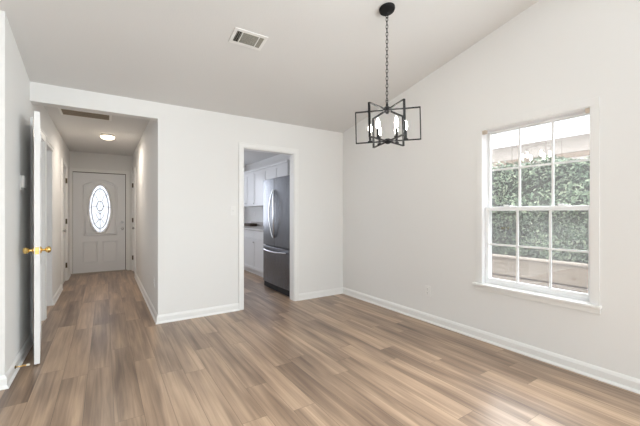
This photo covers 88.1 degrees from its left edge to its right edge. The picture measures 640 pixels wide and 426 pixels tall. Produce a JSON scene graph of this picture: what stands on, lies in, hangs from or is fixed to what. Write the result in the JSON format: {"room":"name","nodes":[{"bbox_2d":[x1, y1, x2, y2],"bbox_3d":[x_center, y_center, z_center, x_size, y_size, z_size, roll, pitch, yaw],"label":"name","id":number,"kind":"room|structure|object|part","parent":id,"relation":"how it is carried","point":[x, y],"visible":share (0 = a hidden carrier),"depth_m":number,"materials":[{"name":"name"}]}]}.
{"room":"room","nodes":[
{"label":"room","id":0,"kind":"room"},
{"bbox_2d":[0,10,69,375],"bbox_3d":[-3.613,-0.118,4.379,0.120,2.676,5.020,0,0,-33],"label":"wall","id":1,"kind":"structure","parent":0,"point":[16,108],"depth_m":2.61,"materials":[{"name":"white paint"}]},
{"bbox_2d":[0,334,33,389],"bbox_3d":[-3.286,1.174,2.158,2.039,0.092,0.987,0,0,-33],"label":"baseboard","id":2,"kind":"structure","parent":1,"relation":"attached to","point":[6,380],"depth_m":2.53,"materials":[{"name":"white paint"}]},
{"bbox_2d":[20,175,26,190],"bbox_3d":[-2.472,-0.250,2.759,0.028,0.130,0.110,0,0,-33],"label":"thermostat","id":3,"kind":"object","parent":1,"relation":"attached to","point":[23,179],"visible":1,"depth_m":2.72,"materials":[{"name":"white plastic"}]},
{"bbox_2d":[23,111,50,364],"bbox_3d":[-2.771,0.162,3.190,0.244,2.116,1.506,0,0,-41],"label":"door","id":4,"kind":"structure","parent":1,"relation":"in","point":[38,249],"depth_m":2.86,"materials":[{"name":"white paint"}]},
{"bbox_3d":[-2.344,0.302,2.663,0.074,0.059,0.062,0,0,-33],"label":"knob","id":5,"kind":"part","parent":4,"relation":"part of","materials":[{"name":"gold metal"}]},
{"bbox_3d":[-2.987,0.162,3.433,0.138,2.116,0.877,0,0,-33],"label":"casing","id":6,"kind":"part","parent":4,"relation":"part of","materials":[{"name":"white paint"}]},
{"bbox_3d":[-2.260,0.302,2.726,0.074,0.059,0.062,0,0,-33],"label":"knob","id":7,"kind":"part","parent":4,"relation":"part of","materials":[{"name":"gold metal"}]},
{"bbox_2d":[46,139,53,317],"bbox_3d":[-3.342,0.179,4.089,0.018,2.082,0.662,0,0,-33],"label":"trim","id":8,"kind":"structure","parent":1,"relation":"attached to","point":[48,144],"depth_m":3.82,"materials":[{"name":"white paint"}]},
{"bbox_2d":[52,270,70,305],"bbox_3d":[-4.220,1.174,5.445,0.024,0.092,2.570,0,0,-33],"label":"baseboard","id":9,"kind":"structure","parent":1,"relation":"attached to","point":[60,289],"depth_m":4.79,"materials":[{"name":"white paint"}]},
{"bbox_2d":[61,159,67,287],"bbox_3d":[-4.390,0.176,5.627,0.176,2.088,0.877,0,0,-33],"label":"door","id":10,"kind":"structure","parent":1,"relation":"in","point":[64,167],"depth_m":5.78,"materials":[{"name":"white paint"}]},
{"bbox_2d":[132,120,156,311],"bbox_3d":[-2.891,0.000,5.462,0.120,2.440,3.990,0,0,-33],"label":"wall","id":11,"kind":"structure","parent":0,"point":[144,158],"depth_m":4.55,"materials":[{"name":"white paint"}]},
{"bbox_2d":[132,167,135,272],"bbox_3d":[-3.718,0.176,6.683,0.176,2.088,0.857,0,0,-33],"label":"door","id":12,"kind":"structure","parent":11,"relation":"in","point":[134,169],"depth_m":6.73,"materials":[{"name":"white paint"}]},
{"bbox_2d":[134,272,157,323],"bbox_3d":[-2.651,1.174,4.961,0.024,0.092,3.177,0,0,-33],"label":"baseboard","id":13,"kind":"structure","parent":11,"relation":"attached to","point":[152,310],"depth_m":4.44,"materials":[{"name":"white paint"}]},
{"bbox_2d":[70,151,245,269],"bbox_3d":[-4.287,-0.080,7.005,5.880,2.600,0.120,0,0,-33],"label":"wall","id":14,"kind":"structure","parent":0,"point":[83,160],"depth_m":6.86,"materials":[{"name":"white paint"}]},
{"bbox_2d":[70,168,129,274],"bbox_3d":[-4.515,0.166,6.812,1.031,2.108,0.196,0,0,-33],"label":"door","id":15,"kind":"structure","parent":14,"relation":"in","point":[92,250],"depth_m":6.77,"materials":[{"name":"white paint"}]},
{"bbox_3d":[-4.644,0.790,6.693,0.248,0.425,0.031,0,0,-33],"label":"panel","id":16,"kind":"part","parent":15,"relation":"part of","materials":[{"name":"white paint"}]},
{"bbox_3d":[-4.507,-0.090,6.782,0.437,1.038,0.042,0,0,-33],"label":"oval frame","id":17,"kind":"part","parent":15,"relation":"part of","materials":[{"name":"white glass"}]},
{"bbox_3d":[-4.502,-0.112,6.786,0.593,1.140,0.034,0,0,-33],"label":"arched panel","id":18,"kind":"part","parent":15,"relation":"part of","materials":[{"name":"white glass"}]},
{"bbox_3d":[-4.363,0.790,6.876,0.257,0.426,0.032,0,0,-33],"label":"panel","id":19,"kind":"part","parent":15,"relation":"part of","materials":[{"name":"white paint"}]},
{"bbox_2d":[44,106,278,164],"bbox_3d":[-3.200,-1.300,5.332,5.880,0.160,4.110,0,0,-33],"label":"ceiling","id":20,"kind":"structure","parent":0,"point":[79,134],"depth_m":5.14,"materials":[{"name":"white paint"}]},
{"bbox_2d":[58,108,111,120],"bbox_3d":[-2.888,-1.215,4.092,0.527,0.011,0.310,0,0,-33],"label":"ceiling vent","id":21,"kind":"object","parent":20,"relation":"in","point":[69,112],"visible":0.84,"depth_m":4.08,"materials":[{"name":"white plastic"}]},
{"bbox_2d":[100,133,114,139],"bbox_3d":[-3.309,-1.179,5.160,0.193,0.082,0.193,0,0,-33],"label":"lamp","id":22,"kind":"object","parent":20,"relation":"attached to","point":[105,136],"visible":1,"depth_m":5.10,"materials":[{"name":"white glass"}]},
{"bbox_2d":[30,82,342,314],"bbox_3d":[-2.049,-0.090,3.558,5.640,2.620,0.120,0,0,-33],"label":"wall","id":23,"kind":"structure","parent":0,"point":[198,150],"depth_m":3.98,"materials":[{"name":"white paint"}]},
{"bbox_2d":[156,287,342,323],"bbox_3d":[-0.724,1.174,4.333,2.574,0.092,0.024,0,0,-33],"label":"baseboard","id":24,"kind":"structure","parent":23,"relation":"attached to","point":[177,316],"depth_m":3.98,"materials":[{"name":"white paint"}]},
{"bbox_2d":[239,142,298,309],"bbox_3d":[-0.696,0.166,4.437,0.856,2.108,0.156,0,0,-33],"label":"trim","id":25,"kind":"structure","parent":23,"relation":"attached to","point":[248,146],"depth_m":4.58,"materials":[{"name":"white paint"}]},
{"bbox_2d":[0,0,538,132],"bbox_3d":[-0.066,-2.025,0.506,5.880,1.611,7.160,0,0,-33],"label":"ceiling","id":26,"kind":"structure","parent":0,"point":[321,63],"depth_m":2.96,"materials":[{"name":"white paint"}]},
{"bbox_2d":[228,27,268,50],"bbox_3d":[-0.614,-1.487,2.838,0.292,0.044,0.185,0,0,-33],"label":"ceiling vent","id":27,"kind":"object","parent":26,"relation":"in","point":[242,37],"visible":1,"depth_m":2.83,"materials":[{"name":"white plastic"}]},
{"bbox_2d":[355,2,420,147],"bbox_3d":[0.544,-1.108,2.666,0.508,1.105,0.505,0,0,-33],"label":"chandelier","id":28,"kind":"object","parent":26,"relation":"hanging from","point":[388,8],"visible":1,"depth_m":2.64,"materials":[{"name":"black metal"}]},
{"bbox_3d":[0.406,-0.701,2.698,0.238,0.265,0.017,0,0,13],"label":"cage arm","id":29,"kind":"part","parent":28,"relation":"part of","materials":[{"name":"black metal"}]},
{"bbox_3d":[0.447,-0.702,2.563,0.022,0.263,0.236,0,0,43],"label":"cage arm","id":30,"kind":"part","parent":28,"relation":"part of","materials":[{"name":"black metal"}]},
{"bbox_3d":[0.449,-0.698,2.564,0.031,0.084,0.031,0,0,-33],"label":"bulb","id":31,"kind":"part","parent":28,"relation":"part of","materials":[{"name":"white glass"}]},
{"bbox_3d":[0.502,-0.702,2.801,0.022,0.263,0.236,0,0,-17],"label":"cage arm","id":32,"kind":"part","parent":28,"relation":"part of","materials":[{"name":"black metal"}]},
{"bbox_3d":[0.539,-1.232,2.667,0.017,0.697,0.017,0,0,-13],"label":"chain","id":33,"kind":"part","parent":28,"relation":"part of","materials":[{"name":"black metal"}]},
{"bbox_3d":[0.585,-0.701,2.532,0.031,0.084,0.031,0,0,-33],"label":"bulb","id":34,"kind":"part","parent":28,"relation":"part of","materials":[{"name":"white glass"}]},
{"bbox_3d":[0.585,-0.705,2.531,0.022,0.263,0.236,0,0,-17],"label":"cage arm","id":35,"kind":"part","parent":28,"relation":"part of","materials":[{"name":"black metal"}]},
{"bbox_3d":[0.640,-0.705,2.770,0.022,0.263,0.236,0,0,43],"label":"cage arm","id":36,"kind":"part","parent":28,"relation":"part of","materials":[{"name":"black metal"}]},
{"bbox_3d":[0.681,-0.707,2.635,0.238,0.265,0.017,0,0,13],"label":"cage arm","id":37,"kind":"part","parent":28,"relation":"part of","materials":[{"name":"black metal"}]},
{"bbox_2d":[0,270,639,425],"bbox_3d":[-1.218,1.295,2.279,5.880,0.150,11.390,0,0,-33],"label":"floor","id":38,"kind":"structure","parent":0,"point":[339,359],"depth_m":2.48,"materials":[{"name":"wood"}]},
{"bbox_2d":[244,230,256,274],"bbox_3d":[-1.228,0.784,6.882,0.637,0.872,0.598,0,0,-33],"label":"base cabinet","id":39,"kind":"object","parent":38,"relation":"on","point":[248,234],"visible":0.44,"depth_m":6.70,"materials":[{"name":"white paint"}]},
{"bbox_3d":[-1.462,0.431,6.729,0.021,0.147,0.592,0,0,-33],"label":"drawer","id":40,"kind":"part","parent":39,"relation":"part of","materials":[{"name":"white paint"}]},
{"bbox_3d":[-1.462,0.811,6.729,0.021,0.593,0.592,0,0,-33],"label":"door","id":41,"kind":"part","parent":39,"relation":"part of","materials":[{"name":"white paint"}]},
{"bbox_2d":[253,231,265,276],"bbox_3d":[-0.819,0.784,6.253,0.637,0.872,0.898,0,0,-33],"label":"base cabinet","id":42,"kind":"object","parent":38,"relation":"on","point":[258,244],"visible":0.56,"depth_m":6.29,"materials":[{"name":"white paint"}]},
{"bbox_2d":[244,222,262,231],"bbox_3d":[-1.249,0.279,6.936,0.620,0.137,2.545,0,0,-33],"label":"countertop","id":43,"kind":"structure","parent":42,"relation":"on","point":[259,227],"depth_m":7.08,"materials":[{"name":"white stone"}]},
{"bbox_2d":[244,223,256,225],"bbox_3d":[-1.645,0.277,7.839,0.180,0.064,0.380,0,0,-33],"label":"wooden box","id":44,"kind":"object","parent":43,"relation":"on","point":[245,224],"visible":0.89,"depth_m":7.72,"materials":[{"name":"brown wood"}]},
{"bbox_3d":[-1.054,0.431,6.100,0.021,0.147,0.892,0,0,-33],"label":"drawer","id":45,"kind":"part","parent":42,"relation":"part of","materials":[{"name":"white paint"}]},
{"bbox_2d":[263,175,289,296],"bbox_3d":[-0.398,0.338,5.328,0.875,1.765,0.940,0,0,-33],"label":"refrigerator","id":46,"kind":"object","parent":38,"relation":"on","point":[276,191],"visible":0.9,"depth_m":5.05,"materials":[{"name":"grey metal"}]},
{"bbox_3d":[-0.813,-0.015,5.349,0.052,1.060,0.452,0,0,-33],"label":"door","id":47,"kind":"part","parent":46,"relation":"part of","materials":[{"name":"silver metal"}]},
{"bbox_3d":[-0.767,0.010,5.165,0.090,0.749,0.032,0,0,17],"label":"handle","id":48,"kind":"part","parent":46,"relation":"part of","materials":[{"name":"silver metal"}]},
{"bbox_3d":[-0.713,0.010,5.082,0.031,0.749,0.090,0,0,7],"label":"handle","id":49,"kind":"part","parent":46,"relation":"part of","materials":[{"name":"silver metal"}]},
{"bbox_3d":[-0.734,0.591,5.110,0.075,0.038,0.830,0,0,-33],"label":"handle","id":50,"kind":"part","parent":46,"relation":"part of","materials":[{"name":"silver metal"}]},
{"bbox_3d":[-0.681,0.828,5.144,0.052,0.585,0.940,0,0,-33],"label":"freezer drawer","id":51,"kind":"part","parent":46,"relation":"part of","materials":[{"name":"silver metal"}]},
{"bbox_3d":[-0.556,-0.015,4.952,0.052,1.060,0.482,0,0,-33],"label":"door","id":52,"kind":"part","parent":46,"relation":"part of","materials":[{"name":"silver metal"}]},
{"bbox_2d":[246,0,639,378],"bbox_3d":[1.197,-0.780,3.848,0.120,4.001,11.390,0,0,-33],"label":"wall","id":53,"kind":"structure","parent":0,"point":[409,210],"depth_m":3.08,"materials":[{"name":"white paint"}]},
{"bbox_2d":[244,169,261,206],"bbox_3d":[-1.574,-0.553,7.682,0.347,0.807,0.898,0,0,-33],"label":"upper cabinet","id":54,"kind":"object","parent":53,"relation":"attached to","point":[248,175],"visible":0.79,"depth_m":7.50,"materials":[{"name":"white paint"}]},
{"bbox_3d":[-1.810,-0.530,7.797,0.021,0.749,0.442,0,0,-33],"label":"door","id":55,"kind":"part","parent":54,"relation":"part of","materials":[{"name":"white paint"}]},
{"bbox_3d":[-1.565,-0.530,7.420,0.021,0.749,0.442,0,0,-33],"label":"door","id":56,"kind":"part","parent":54,"relation":"part of","materials":[{"name":"white paint"}]},
{"bbox_2d":[253,166,264,205],"bbox_3d":[-1.174,-0.553,7.065,0.347,0.807,0.568,0,0,-33],"label":"upper cabinet","id":57,"kind":"object","parent":53,"relation":"attached to","point":[258,172],"visible":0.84,"depth_m":7.01,"materials":[{"name":"white paint"}]},
{"bbox_2d":[264,159,289,179],"bbox_3d":[-0.727,-0.553,6.396,0.327,0.807,1.038,0,0,-33],"label":"upper cabinet","id":58,"kind":"object","parent":53,"relation":"attached to","point":[281,168],"visible":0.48,"depth_m":6.24,"materials":[{"name":"white paint"}]},
{"bbox_3d":[-0.990,-0.530,6.535,0.021,0.749,0.512,0,0,-33],"label":"door","id":59,"kind":"part","parent":58,"relation":"part of","materials":[{"name":"white paint"}]},
{"bbox_3d":[-0.707,-0.530,6.099,0.021,0.749,0.512,0,0,-33],"label":"door","id":60,"kind":"part","parent":58,"relation":"part of","materials":[{"name":"white paint"}]},
{"bbox_2d":[425,285,430,296],"bbox_3d":[1.208,0.875,3.713,0.009,0.116,0.072,0,0,-33],"label":"wall outlet","id":61,"kind":"object","parent":53,"relation":"attached to","point":[427,288],"visible":1,"depth_m":3.70,"materials":[{"name":"white plastic"}]},
{"bbox_2d":[343,287,639,393],"bbox_3d":[2.256,1.174,2.085,0.024,0.092,7.040,0,0,-33],"label":"baseboard","id":62,"kind":"structure","parent":53,"relation":"attached to","point":[632,384],"depth_m":2.89,"materials":[{"name":"white paint"}]},
{"bbox_2d":[472,97,601,313],"bbox_3d":[1.826,-0.056,2.857,0.185,1.593,0.998,0,0,-33],"label":"window","id":63,"kind":"structure","parent":53,"relation":"in","point":[590,302],"depth_m":2.81,"materials":[{"name":"white paint"}]},
{"bbox_3d":[1.903,0.314,2.897,0.010,0.697,0.845,0,0,-33],"label":"screen frame","id":64,"kind":"part","parent":63,"relation":"part of","materials":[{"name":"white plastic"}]},
{"bbox_3d":[1.843,0.302,2.858,0.032,0.719,0.845,0,0,-33],"label":"sash","id":65,"kind":"part","parent":63,"relation":"part of","materials":[{"name":"white plastic"}]},
{"bbox_3d":[1.878,-0.405,2.881,0.032,0.763,0.845,0,0,-33],"label":"sash","id":66,"kind":"part","parent":63,"relation":"part of","materials":[{"name":"white plastic"}]},
{"label":"outside","id":67,"kind":"structure","parent":0,"visible":0},
{"bbox_3d":[4.280,1.595,9.934,42.000,0.150,40.000,0,0,-33],"label":"ground","id":68,"kind":"structure","parent":67,"visible":0},
{"bbox_2d":[492,254,587,293],"bbox_3d":[2.484,1.091,5.787,0.130,0.858,17.000,0,0,-33],"label":"wall","id":69,"kind":"structure","parent":68,"relation":"on","point":[563,272],"depth_m":4.69,"materials":[{"name":"beige concrete"}]},
{"bbox_2d":[492,255,587,288],"bbox_3d":[12.882,1.135,12.539,24.735,0.770,17.000,0,0,-33],"label":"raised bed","id":70,"kind":"object","parent":68,"relation":"on","point":[510,255],"depth_m":4.77,"materials":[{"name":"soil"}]},
{"bbox_2d":[492,155,589,263],"bbox_3d":[3.916,-0.112,5.524,1.412,1.735,9.006,0,0,-33],"label":"hedge","id":71,"kind":"object","parent":70,"relation":"on","point":[571,180],"visible":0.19,"depth_m":5.38,"materials":[{"name":"green plant"}]},
{"bbox_2d":[492,114,589,170],"bbox_3d":[6.909,-1.365,10.448,5.030,4.229,22.800,0,0,-33],"label":"neighbouring house","id":72,"kind":"structure","parent":68,"relation":"on","point":[571,135],"depth_m":9.74,"materials":[{"name":"white paint"}]}
]}

